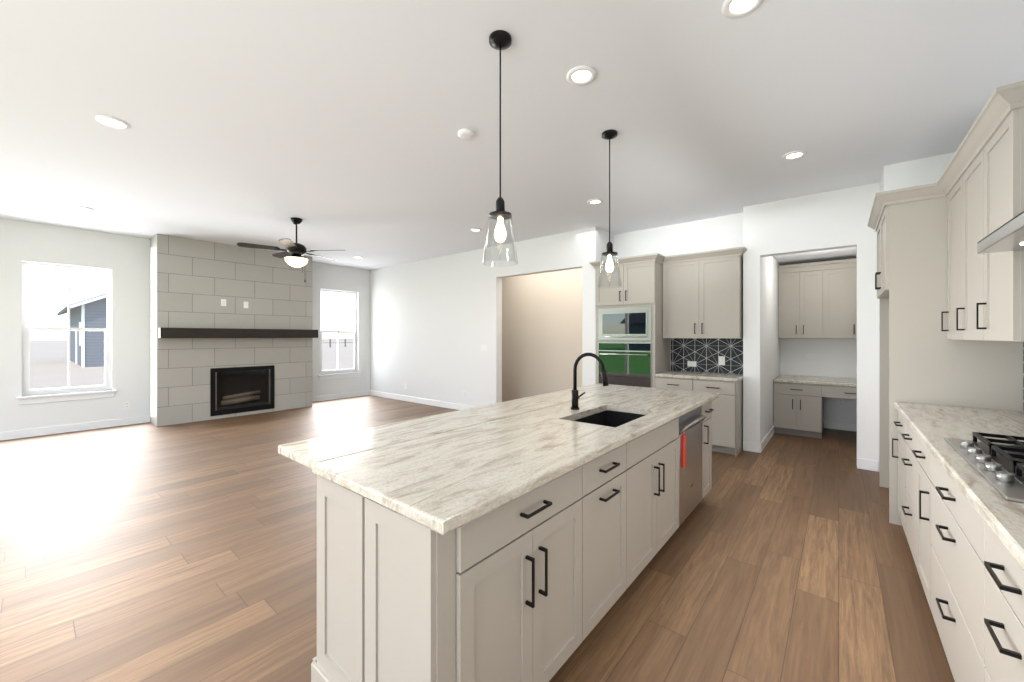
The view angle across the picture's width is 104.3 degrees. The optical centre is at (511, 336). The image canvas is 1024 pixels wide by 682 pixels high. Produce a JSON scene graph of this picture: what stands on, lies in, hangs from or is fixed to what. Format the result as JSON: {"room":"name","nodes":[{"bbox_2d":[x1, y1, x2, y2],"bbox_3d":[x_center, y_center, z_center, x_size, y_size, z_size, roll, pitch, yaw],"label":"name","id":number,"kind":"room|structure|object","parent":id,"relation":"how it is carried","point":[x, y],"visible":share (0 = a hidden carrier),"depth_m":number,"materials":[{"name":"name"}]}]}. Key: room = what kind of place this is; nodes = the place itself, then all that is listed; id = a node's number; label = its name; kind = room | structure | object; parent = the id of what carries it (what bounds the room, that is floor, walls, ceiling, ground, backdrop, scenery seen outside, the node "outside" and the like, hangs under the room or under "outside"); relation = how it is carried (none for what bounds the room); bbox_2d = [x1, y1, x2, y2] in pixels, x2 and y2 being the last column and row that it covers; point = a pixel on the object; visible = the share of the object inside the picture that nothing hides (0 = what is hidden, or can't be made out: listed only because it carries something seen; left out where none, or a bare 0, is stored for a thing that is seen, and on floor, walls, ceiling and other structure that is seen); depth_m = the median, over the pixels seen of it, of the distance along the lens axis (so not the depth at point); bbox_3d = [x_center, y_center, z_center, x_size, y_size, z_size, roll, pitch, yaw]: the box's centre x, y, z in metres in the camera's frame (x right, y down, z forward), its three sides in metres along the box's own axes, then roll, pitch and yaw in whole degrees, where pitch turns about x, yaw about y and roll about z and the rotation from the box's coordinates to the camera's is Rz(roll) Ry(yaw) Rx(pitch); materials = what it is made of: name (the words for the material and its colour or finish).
{"room":"kitchen","nodes":[
{"label":"kitchen","id":0,"kind":"room"},
{"bbox_2d":[0,218,367,431],"bbox_3d":[-5.365,-0.105,7.577,0.150,3.050,11.200,0,0,39],"label":"wall","id":1,"kind":"structure","parent":0,"point":[127,258],"depth_m":6.31,"materials":[{"name":"white paint"}]},
{"bbox_2d":[22,262,110,395],"bbox_3d":[-6.684,-0.115,6.008,0.072,1.910,0.900,0,0,39],"label":"window","id":2,"kind":"structure","parent":1,"relation":"in","point":[27,390],"depth_m":5.97,"materials":[{"name":"white plastic"}]},
{"bbox_2d":[16,390,116,404],"bbox_3d":[-6.620,0.896,5.955,0.120,0.113,1.000,0,0,39],"label":"window sill","id":3,"kind":"structure","parent":1,"relation":"attached to","point":[35,399],"depth_m":5.90,"materials":[{"name":"white wood"}]},
{"bbox_2d":[0,415,149,440],"bbox_3d":[-7.386,1.363,4.987,0.014,0.115,4.270,0,0,39],"label":"baseboard","id":4,"kind":"structure","parent":1,"relation":"attached to","point":[16,434],"depth_m":5.95,"materials":[{"name":"white wood"}]},
{"bbox_2d":[124,401,129,408],"bbox_3d":[-6.211,1.100,6.421,0.009,0.118,0.075,0,0,39],"label":"electrical outlet plate","id":5,"kind":"object","parent":1,"relation":"attached to","point":[126,404],"depth_m":6.42,"materials":[{"name":"white plastic"}]},
{"bbox_2d":[320,289,356,373],"bbox_3d":[-4.035,-0.115,9.235,0.072,1.910,0.910,0,0,39],"label":"window","id":6,"kind":"structure","parent":1,"relation":"in","point":[354,369],"depth_m":9.23,"materials":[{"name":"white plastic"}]},
{"bbox_2d":[318,372,360,379],"bbox_3d":[-3.970,0.896,9.181,0.120,0.113,1.010,0,0,39],"label":"window sill","id":7,"kind":"structure","parent":1,"relation":"attached to","point":[350,374],"depth_m":9.14,"materials":[{"name":"white wood"}]},
{"bbox_2d":[312,390,369,401],"bbox_3d":[-3.997,1.363,9.113,0.014,0.115,1.610,0,0,39],"label":"baseboard","id":8,"kind":"structure","parent":1,"relation":"attached to","point":[361,393],"depth_m":9.15,"materials":[{"name":"white wood"}]},
{"bbox_2d":[0,395,954,681],"bbox_3d":[-1.509,1.470,4.410,10.130,0.100,11.200,0,0,39],"label":"floor","id":9,"kind":"structure","parent":0,"point":[154,553],"depth_m":2.43,"materials":[{"name":"brown wood"}]},
{"bbox_2d":[50,434,94,441],"bbox_3d":[-6.157,1.416,5.588,0.110,0.008,0.420,0,0,39],"label":"floor vent","id":10,"kind":"object","parent":9,"relation":"in","point":[72,438],"visible":0.98,"depth_m":5.58,"materials":[{"name":"beige metal"}]},
{"bbox_2d":[150,234,317,426],"bbox_3d":[-4.971,-0.104,7.338,0.758,3.048,2.430,0,0,39],"label":"fireplace","id":11,"kind":"object","parent":9,"relation":"on","point":[211,358],"visible":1,"depth_m":7.00,"materials":[{"name":"tile"}]},
{"bbox_2d":[221,299,225,305],"bbox_3d":[-5.042,-0.600,6.962,0.008,0.118,0.075,0,0,39],"label":"electrical outlet plate","id":12,"kind":"object","parent":11,"relation":"attached to","point":[223,301],"depth_m":6.96,"materials":[{"name":"white plastic"}]},
{"bbox_2d":[311,397,717,681],"bbox_3d":[0.497,0.975,2.501,0.780,0.890,3.104,0,0,39],"label":"kitchen island","id":13,"kind":"object","parent":9,"relation":"on","point":[525,539],"depth_m":1.42,"materials":[{"name":"beige paint"}]},
{"bbox_2d":[310,386,717,532],"bbox_3d":[0.516,0.510,2.507,0.765,0.040,3.130,0,0,39],"label":"island countertop","id":14,"kind":"structure","parent":13,"relation":"on","point":[442,480],"depth_m":1.66,"materials":[{"name":"white stone"}]},
{"bbox_2d":[570,353,608,409],"bbox_3d":[0.538,0.297,2.668,0.275,0.386,0.146,0,0,39],"label":"faucet","id":15,"kind":"object","parent":14,"relation":"on","point":[575,397],"depth_m":2.68,"materials":[{"name":"black metal"}]},
{"bbox_2d":[676,403,706,526],"bbox_3d":[1.356,0.928,2.982,0.061,0.772,0.602,0,0,39],"label":"dishwasher","id":16,"kind":"object","parent":13,"relation":"in","point":[690,425],"depth_m":2.95,"materials":[{"name":"silver metal"}]},
{"bbox_2d":[593,254,672,387],"bbox_3d":[1.764,0.160,5.831,0.876,2.520,0.642,0,0,39],"label":"tall cabinet","id":17,"kind":"object","parent":9,"relation":"on","point":[632,350],"depth_m":5.53,"materials":[{"name":"beige paint"}]},
{"bbox_2d":[657,374,742,456],"bbox_3d":[2.475,0.975,5.251,0.949,0.890,0.637,0,0,39],"label":"base cabinet","id":18,"kind":"object","parent":9,"relation":"on","point":[727,414],"depth_m":4.83,"materials":[{"name":"beige paint"}]},
{"bbox_2d":[661,370,742,381],"bbox_3d":[2.479,0.510,5.241,0.961,0.040,0.647,0,0,39],"label":"countertop","id":19,"kind":"structure","parent":18,"relation":"on","point":[673,373],"depth_m":5.13,"materials":[{"name":"white stone"}]},
{"bbox_2d":[773,258,856,438],"bbox_3d":[4.579,0.147,5.811,1.192,2.545,1.001,0,0,39],"label":"built-in cabinets","id":20,"kind":"object","parent":9,"relation":"on","point":[817,299],"visible":0.83,"depth_m":5.83,"materials":[{"name":"beige paint"}]},
{"bbox_2d":[773,374,856,388],"bbox_3d":[4.587,0.640,5.820,1.192,0.040,0.977,0,0,39],"label":"countertop","id":21,"kind":"structure","parent":20,"relation":"on","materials":[{"name":"stone"}]},
{"bbox_2d":[868,81,1023,681],"bbox_3d":[1.786,-0.103,1.259,0.733,3.046,6.227,0,0,39],"label":"kitchen cabinets","id":22,"kind":"object","parent":9,"relation":"on","point":[949,281],"visible":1,"depth_m":2.13,"materials":[{"name":"beige paint"}]},
{"bbox_2d":[368,227,599,406],"bbox_3d":[-1.067,-0.105,7.871,6.080,3.050,0.150,0,0,39],"label":"wall","id":23,"kind":"structure","parent":0,"point":[426,328],"depth_m":7.99,"materials":[{"name":"white paint"}]},
{"bbox_2d":[370,390,474,409],"bbox_3d":[-1.884,1.363,8.436,4.140,0.115,0.014,0,0,39],"label":"baseboard","id":24,"kind":"structure","parent":23,"relation":"attached to","point":[375,393],"depth_m":8.46,"materials":[{"name":"white wood"}]},
{"bbox_2d":[480,345,486,350],"bbox_3d":[-0.523,0.200,7.319,0.165,0.118,0.011,0,0,39],"label":"electrical outlet plate","id":25,"kind":"object","parent":23,"relation":"attached to","point":[482,347],"depth_m":7.32,"materials":[{"name":"white plastic"}]},
{"bbox_2d":[0,0,1023,269],"bbox_3d":[-1.509,-1.680,4.410,10.130,0.100,11.200,0,0,39],"label":"ceiling","id":26,"kind":"structure","parent":0,"point":[334,124],"depth_m":2.87,"materials":[{"name":"white paint"}]},
{"bbox_2d":[72,206,93,210],"bbox_3d":[-5.433,-1.624,5.045,0.183,0.011,0.183,0,0,30],"label":"recessed light","id":27,"kind":"object","parent":26,"relation":"in","point":[76,207],"depth_m":5.05,"materials":[{"name":"white plastic"}]},
{"bbox_2d":[95,115,128,128],"bbox_3d":[-3.024,-1.624,3.014,0.183,0.011,0.183,0,0,33],"label":"recessed light","id":28,"kind":"object","parent":26,"relation":"in","point":[110,121],"depth_m":3.01,"materials":[{"name":"white plastic"}]},
{"bbox_2d":[237,217,345,281],"bbox_3d":[-3.019,-1.194,5.527,1.257,0.869,1.296,0,0,39],"label":"ceiling fan","id":29,"kind":"object","parent":26,"relation":"hanging from","point":[296,251],"visible":1,"depth_m":5.42,"materials":[{"name":"black metal"}]},
{"bbox_2d":[458,128,473,138],"bbox_3d":[-0.368,-1.615,3.175,0.128,0.029,0.128,0,0,-6],"label":"recessed light","id":30,"kind":"object","parent":26,"relation":"in","point":[464,133],"depth_m":3.15,"materials":[{"name":"white plastic"}]},
{"bbox_2d":[470,228,481,231],"bbox_3d":[-0.551,-1.624,6.056,0.183,0.011,0.183,0,0,0],"label":"recessed light","id":31,"kind":"object","parent":26,"relation":"in","point":[472,229],"depth_m":6.05,"materials":[{"name":"white plastic"}]},
{"bbox_2d":[483,30,517,266],"bbox_3d":[-0.064,-1.014,2.175,0.194,1.229,0.194,0,0,39],"label":"pendant light","id":32,"kind":"object","parent":26,"relation":"hanging from","point":[499,40],"visible":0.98,"depth_m":2.16,"materials":[{"name":"black metal"}]},
{"bbox_2d":[566,65,595,85],"bbox_3d":[0.432,-1.624,2.479,0.183,0.011,0.183,0,0,33],"label":"recessed light","id":33,"kind":"object","parent":26,"relation":"in","point":[580,75],"depth_m":2.48,"materials":[{"name":"white plastic"}]},
{"bbox_2d":[587,199,602,204],"bbox_3d":[1.001,-1.624,4.795,0.183,0.011,0.183,0,0,30],"label":"recessed light","id":34,"kind":"object","parent":26,"relation":"in","point":[594,201],"depth_m":4.79,"materials":[{"name":"white plastic"}]},
{"bbox_2d":[597,129,621,287],"bbox_3d":[0.781,-1.014,3.189,0.194,1.229,0.194,0,0,39],"label":"pendant light","id":35,"kind":"object","parent":26,"relation":"hanging from","point":[609,135],"visible":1,"depth_m":3.17,"materials":[{"name":"black metal"}]},
{"bbox_2d":[722,0,763,17],"bbox_3d":[1.125,-1.624,1.936,0.183,0.011,0.183,0,0,30],"label":"recessed light","id":36,"kind":"object","parent":26,"relation":"in","point":[730,8],"depth_m":1.96,"materials":[{"name":"white plastic"}]},
{"bbox_2d":[782,150,806,159],"bbox_3d":[2.528,-1.624,3.566,0.183,0.011,0.183,0,0,30],"label":"recessed light","id":37,"kind":"object","parent":26,"relation":"in","point":[797,154],"depth_m":3.56,"materials":[{"name":"white plastic"}]},
{"bbox_2d":[600,229,615,260],"bbox_3d":[1.394,-0.105,6.251,0.220,3.050,0.450,0,0,39],"label":"wall","id":38,"kind":"structure","parent":0,"point":[604,236],"depth_m":6.13,"materials":[{"name":"white paint"}]},
{"bbox_2d":[616,213,739,373],"bbox_3d":[2.387,-0.105,5.836,1.840,3.050,0.150,0,0,39],"label":"wall","id":39,"kind":"structure","parent":0,"point":[722,232],"depth_m":5.69,"materials":[{"name":"white paint"}]},
{"bbox_2d":[687,361,695,366],"bbox_3d":[2.529,0.380,5.599,0.118,0.075,0.011,0,0,39],"label":"electrical outlet plate","id":40,"kind":"object","parent":39,"relation":"attached to","point":[689,363],"depth_m":5.60,"materials":[{"name":"white plastic"}]},
{"bbox_2d":[661,247,744,337],"bbox_3d":[2.564,-0.540,5.363,0.945,1.120,0.350,0,0,39],"label":"upper cabinet","id":41,"kind":"object","parent":39,"relation":"attached to","point":[690,305],"depth_m":5.19,"materials":[{"name":"beige paint"}]},
{"bbox_2d":[670,338,744,374],"bbox_3d":[2.675,0.255,5.494,0.941,0.468,0.010,0,0,39],"label":"backsplash","id":42,"kind":"structure","parent":39,"relation":"attached to","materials":[{"name":"tile"}]},
{"bbox_2d":[719,356,724,364],"bbox_3d":[2.822,0.320,5.358,0.075,0.118,0.011,0,0,39],"label":"electrical outlet plate","id":43,"kind":"object","parent":39,"relation":"attached to","point":[721,358],"depth_m":5.35,"materials":[{"name":"white plastic"}]},
{"bbox_2d":[740,204,779,442],"bbox_3d":[3.715,-0.105,5.846,0.180,3.050,2.350,0,0,39],"label":"wall","id":44,"kind":"structure","parent":0,"point":[761,342],"depth_m":4.97,"materials":[{"name":"white paint"}]},
{"bbox_2d":[758,426,774,452],"bbox_3d":[3.736,1.363,5.722,0.017,0.115,2.214,0,0,39],"label":"baseboard","id":45,"kind":"structure","parent":44,"relation":"attached to","point":[761,446],"depth_m":5.22,"materials":[{"name":"white wood"}]},
{"bbox_2d":[773,247,856,264],"bbox_3d":[4.248,-1.210,5.408,1.200,0.060,2.050,0,0,39],"label":"ceiling","id":46,"kind":"structure","parent":0,"point":[824,255],"depth_m":5.84,"materials":[{"name":"white paint"}]},
{"bbox_2d":[780,224,875,435],"bbox_3d":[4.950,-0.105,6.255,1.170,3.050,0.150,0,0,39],"label":"wall","id":47,"kind":"structure","parent":0,"point":[834,357],"depth_m":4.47,"materials":[{"name":"white paint"}]},
{"bbox_2d":[824,421,856,431],"bbox_3d":[4.886,1.363,6.201,1.140,0.115,0.014,0,0,39],"label":"baseboard","id":48,"kind":"structure","parent":47,"relation":"attached to","point":[827,424],"depth_m":6.08,"materials":[{"name":"white wood"}]},
{"bbox_2d":[838,398,843,405],"bbox_3d":[5.027,1.000,6.088,0.075,0.118,0.009,0,0,39],"label":"electrical outlet plate","id":49,"kind":"object","parent":47,"relation":"attached to","point":[840,401],"depth_m":6.09,"materials":[{"name":"white plastic"}]},
{"bbox_2d":[848,399,853,406],"bbox_3d":[5.119,1.000,6.011,0.075,0.118,0.011,0,0,39],"label":"electrical outlet plate","id":50,"kind":"object","parent":47,"relation":"attached to","point":[850,401],"depth_m":6.01,"materials":[{"name":"white plastic"}]},
{"bbox_2d":[876,158,923,439],"bbox_3d":[4.611,-0.105,4.779,0.180,3.050,2.860,0,0,39],"label":"wall","id":51,"kind":"structure","parent":0,"point":[907,174],"depth_m":3.73,"materials":[{"name":"white paint"}]},
{"bbox_2d":[924,152,954,184],"bbox_3d":[4.110,-0.105,3.767,0.330,3.050,0.660,0,0,39],"label":"wall","id":52,"kind":"structure","parent":0,"point":[934,166],"depth_m":3.59,"materials":[{"name":"white paint"}]},
{"label":"outside","id":53,"kind":"structure","parent":0,"visible":0},
{"bbox_2d":[30,339,353,388],"bbox_3d":[36.207,1.795,162.240,450.000,0.150,303.300,0,0,39],"label":"ground","id":54,"kind":"structure","parent":53,"point":[48,363],"depth_m":24.82,"materials":[{"name":"white"}]},
{"bbox_2d":[57,293,106,366],"bbox_3d":[-24.971,-1.590,30.217,11.950,6.620,12.200,0,0,39],"label":"house","id":55,"kind":"structure","parent":54,"relation":"on","point":[86,348],"depth_m":22.93,"materials":[{"name":"grey"}]},
{"bbox_2d":[329,339,353,346],"bbox_3d":[-24.229,1.020,72.909,0.200,1.400,34.080,0,0,39],"label":"fence","id":56,"kind":"object","parent":54,"relation":"on","point":[345,342],"depth_m":67.27,"materials":[{"name":"brown"}]}
]}

